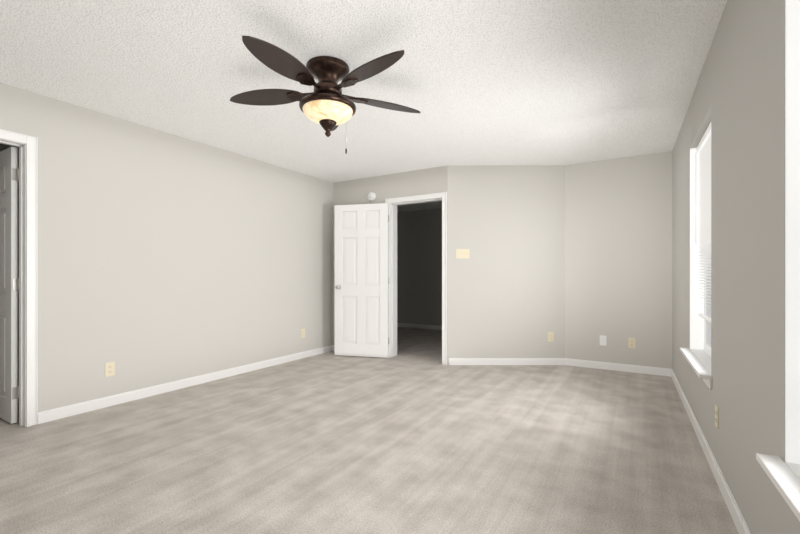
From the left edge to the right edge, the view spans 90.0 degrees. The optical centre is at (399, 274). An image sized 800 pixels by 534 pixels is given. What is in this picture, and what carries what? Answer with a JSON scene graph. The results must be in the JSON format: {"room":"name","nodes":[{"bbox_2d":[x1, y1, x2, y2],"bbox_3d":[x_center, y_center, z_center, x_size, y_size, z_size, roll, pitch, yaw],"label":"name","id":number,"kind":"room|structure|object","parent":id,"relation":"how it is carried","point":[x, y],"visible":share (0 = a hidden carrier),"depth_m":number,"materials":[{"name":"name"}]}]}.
{"room":"empty bedroom","nodes":[
{"label":"empty bedroom","id":0,"kind":"room"},
{"bbox_2d":[0,144,18,378],"bbox_3d":[-4.317,-0.120,3.813,0.100,2.440,3.260,0,0,31],"label":"wall","id":1,"kind":"structure","parent":0,"point":[3,147],"depth_m":4.21,"materials":[{"name":"grey paint"}]},
{"bbox_2d":[0,82,332,411],"bbox_3d":[-2.365,-0.120,3.594,0.120,2.440,5.600,0,0,31],"label":"wall","id":2,"kind":"structure","parent":0,"point":[164,257],"depth_m":3.70,"materials":[{"name":"grey paint"}]},
{"bbox_2d":[0,147,18,423],"bbox_3d":[-3.159,0.074,3.136,0.764,2.031,0.167,0,0,31],"label":"hall door","id":3,"kind":"structure","parent":2,"relation":"in","point":[9,287],"depth_m":2.96,"materials":[{"name":"white painted wood"},{"name":"satin nickel"}]},
{"bbox_2d":[0,129,37,426],"bbox_3d":[-2.951,0.044,2.594,0.137,2.111,0.892,0,0,31],"label":"door frame","id":4,"kind":"structure","parent":2,"relation":"attached to","point":[27,145],"depth_m":2.91,"materials":[{"name":"white wood"}]},
{"bbox_2d":[105,361,114,376],"bbox_3d":[-2.432,0.790,3.355,0.008,0.116,0.071,0,0,31],"label":"electrical outlet","id":5,"kind":"object","parent":2,"relation":"attached to","point":[109,368],"visible":1,"depth_m":3.35,"materials":[{"name":"beige plastic"}]},
{"bbox_2d":[301,329,304,337],"bbox_3d":[-1.282,0.770,5.289,0.008,0.116,0.071,0,0,31],"label":"electrical outlet","id":6,"kind":"object","parent":2,"relation":"attached to","point":[302,333],"visible":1,"depth_m":5.28,"materials":[{"name":"beige plastic"}]},
{"bbox_2d":[38,323,750,533],"bbox_3d":[-0.241,1.058,3.867,5.252,0.085,8.199,0,0,31],"label":"baseboard","id":7,"kind":"structure","parent":2,"relation":"attached to","point":[74,409],"depth_m":3.93,"materials":[{"name":"white wood"}]},
{"bbox_2d":[0,0,726,211],"bbox_3d":[-0.629,-1.390,4.214,6.630,0.100,8.600,0,0,31],"label":"ceiling","id":8,"kind":"structure","parent":0,"point":[521,82],"depth_m":2.65,"materials":[{"name":"white paint"}]},
{"bbox_2d":[230,36,420,153],"bbox_3d":[-0.477,-1.072,2.516,1.301,0.536,1.263,0,0,31],"label":"ceiling fan","id":9,"kind":"object","parent":8,"relation":"hanging from","point":[327,105],"visible":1,"depth_m":2.46,"materials":[{"name":"brown wood"}]},
{"bbox_2d":[0,327,738,533],"bbox_3d":[-0.629,1.150,4.214,6.630,0.100,8.600,0,0,31],"label":"floor","id":10,"kind":"structure","parent":0,"point":[414,436],"depth_m":2.42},
{"bbox_2d":[333,165,447,364],"bbox_3d":[-0.150,-0.120,5.430,1.810,2.440,0.180,0,0,31],"label":"wall","id":11,"kind":"structure","parent":0,"point":[404,184],"depth_m":5.32,"materials":[{"name":"grey paint"}]},
{"bbox_2d":[335,203,388,357],"bbox_3d":[-0.517,0.072,5.364,0.763,2.036,0.167,0,0,14],"label":"closet door","id":12,"kind":"structure","parent":11,"relation":"in","point":[361,280],"depth_m":5.34,"materials":[{"name":"white painted wood"},{"name":"satin nickel"}]},
{"bbox_2d":[368,192,375,200],"bbox_3d":[-0.390,-1.070,5.446,0.128,0.128,0.038,0,0,31],"label":"smoke detector","id":13,"kind":"object","parent":11,"relation":"attached to","point":[371,196],"visible":1,"depth_m":5.43,"materials":[{"name":"white plastic"}]},
{"bbox_2d":[385,192,446,364],"bbox_3d":[0.239,0.042,5.199,0.891,2.116,0.212,0,0,31],"label":"door frame","id":14,"kind":"structure","parent":11,"relation":"attached to","point":[415,199],"depth_m":5.31,"materials":[{"name":"white wood"}]},
{"bbox_2d":[397,208,441,325],"bbox_3d":[0.858,-0.120,8.053,3.100,2.440,0.120,0,0,31],"label":"wall","id":15,"kind":"structure","parent":0,"point":[419,266],"depth_m":8.25,"materials":[{"name":"grey paint"}]},
{"bbox_2d":[448,165,564,364],"bbox_3d":[1.332,-0.120,4.949,1.500,2.440,0.120,0,0,0],"label":"wall","id":16,"kind":"structure","parent":0,"point":[506,279],"depth_m":4.89,"materials":[{"name":"grey paint"}]},
{"bbox_2d":[456,249,469,257],"bbox_3d":[0.768,-0.260,4.880,0.163,0.116,0.019,0,0,0],"label":"switch","id":17,"kind":"object","parent":16,"relation":"attached to","point":[462,253],"visible":1,"depth_m":4.88,"materials":[{"name":"beige plastic"}]},
{"bbox_2d":[548,332,553,341],"bbox_3d":[1.841,0.755,4.885,0.071,0.116,0.008,0,0,0],"label":"outlet","id":18,"kind":"object","parent":16,"relation":"attached to","point":[550,336],"visible":1,"depth_m":4.88,"materials":[{"name":"beige plastic"}]},
{"bbox_2d":[565,151,671,368],"bbox_3d":[2.511,-0.120,4.661,1.090,2.440,0.120,0,0,31],"label":"wall","id":19,"kind":"structure","parent":0,"point":[618,252],"depth_m":4.58,"materials":[{"name":"grey paint"}]},
{"bbox_2d":[600,335,606,345],"bbox_3d":[2.370,0.765,4.669,0.071,0.116,0.011,0,0,31],"label":"jack","id":20,"kind":"object","parent":19,"relation":"attached to","point":[603,340],"visible":1,"depth_m":4.67,"materials":[{"name":"white plastic"}]},
{"bbox_2d":[628,338,634,347],"bbox_3d":[2.620,0.770,4.522,0.071,0.116,0.008,0,0,31],"label":"electrical outlet","id":21,"kind":"object","parent":19,"relation":"attached to","point":[631,342],"visible":1,"depth_m":4.52,"materials":[{"name":"beige plastic"}]},
{"bbox_2d":[672,0,799,533],"bbox_3d":[1.546,-0.120,1.660,0.325,2.440,6.273,0,0,31],"label":"wall","id":22,"kind":"structure","parent":0,"point":[737,101],"depth_m":1.68,"materials":[{"name":"grey paint"}]},
{"bbox_2d":[680,148,711,388],"bbox_3d":[2.082,-0.165,2.705,0.239,1.650,1.011,0,0,31],"label":"window","id":23,"kind":"structure","parent":22,"relation":"in","point":[700,333],"depth_m":3.11,"materials":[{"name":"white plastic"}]},
{"bbox_2d":[695,122,710,322],"bbox_3d":[2.090,-0.335,2.703,0.073,1.293,0.917,0,0,31],"label":"window blinds","id":24,"kind":"object","parent":23,"relation":"attached to","point":[703,149],"visible":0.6,"depth_m":2.88,"materials":[{"name":"white plastic"}]},
{"bbox_2d":[715,404,718,428],"bbox_3d":[1.715,0.765,2.168,0.008,0.116,0.071,0,0,29],"label":"electrical outlet","id":25,"kind":"object","parent":22,"relation":"attached to","point":[716,416],"visible":1,"depth_m":2.15,"materials":[{"name":"beige plastic"}]},
{"bbox_2d":[756,0,799,520],"bbox_3d":[1.003,-0.165,0.806,0.240,1.650,1.021,0,0,31],"label":"window","id":26,"kind":"structure","parent":22,"relation":"in","point":[792,231],"depth_m":1.23,"materials":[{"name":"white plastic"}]}
]}

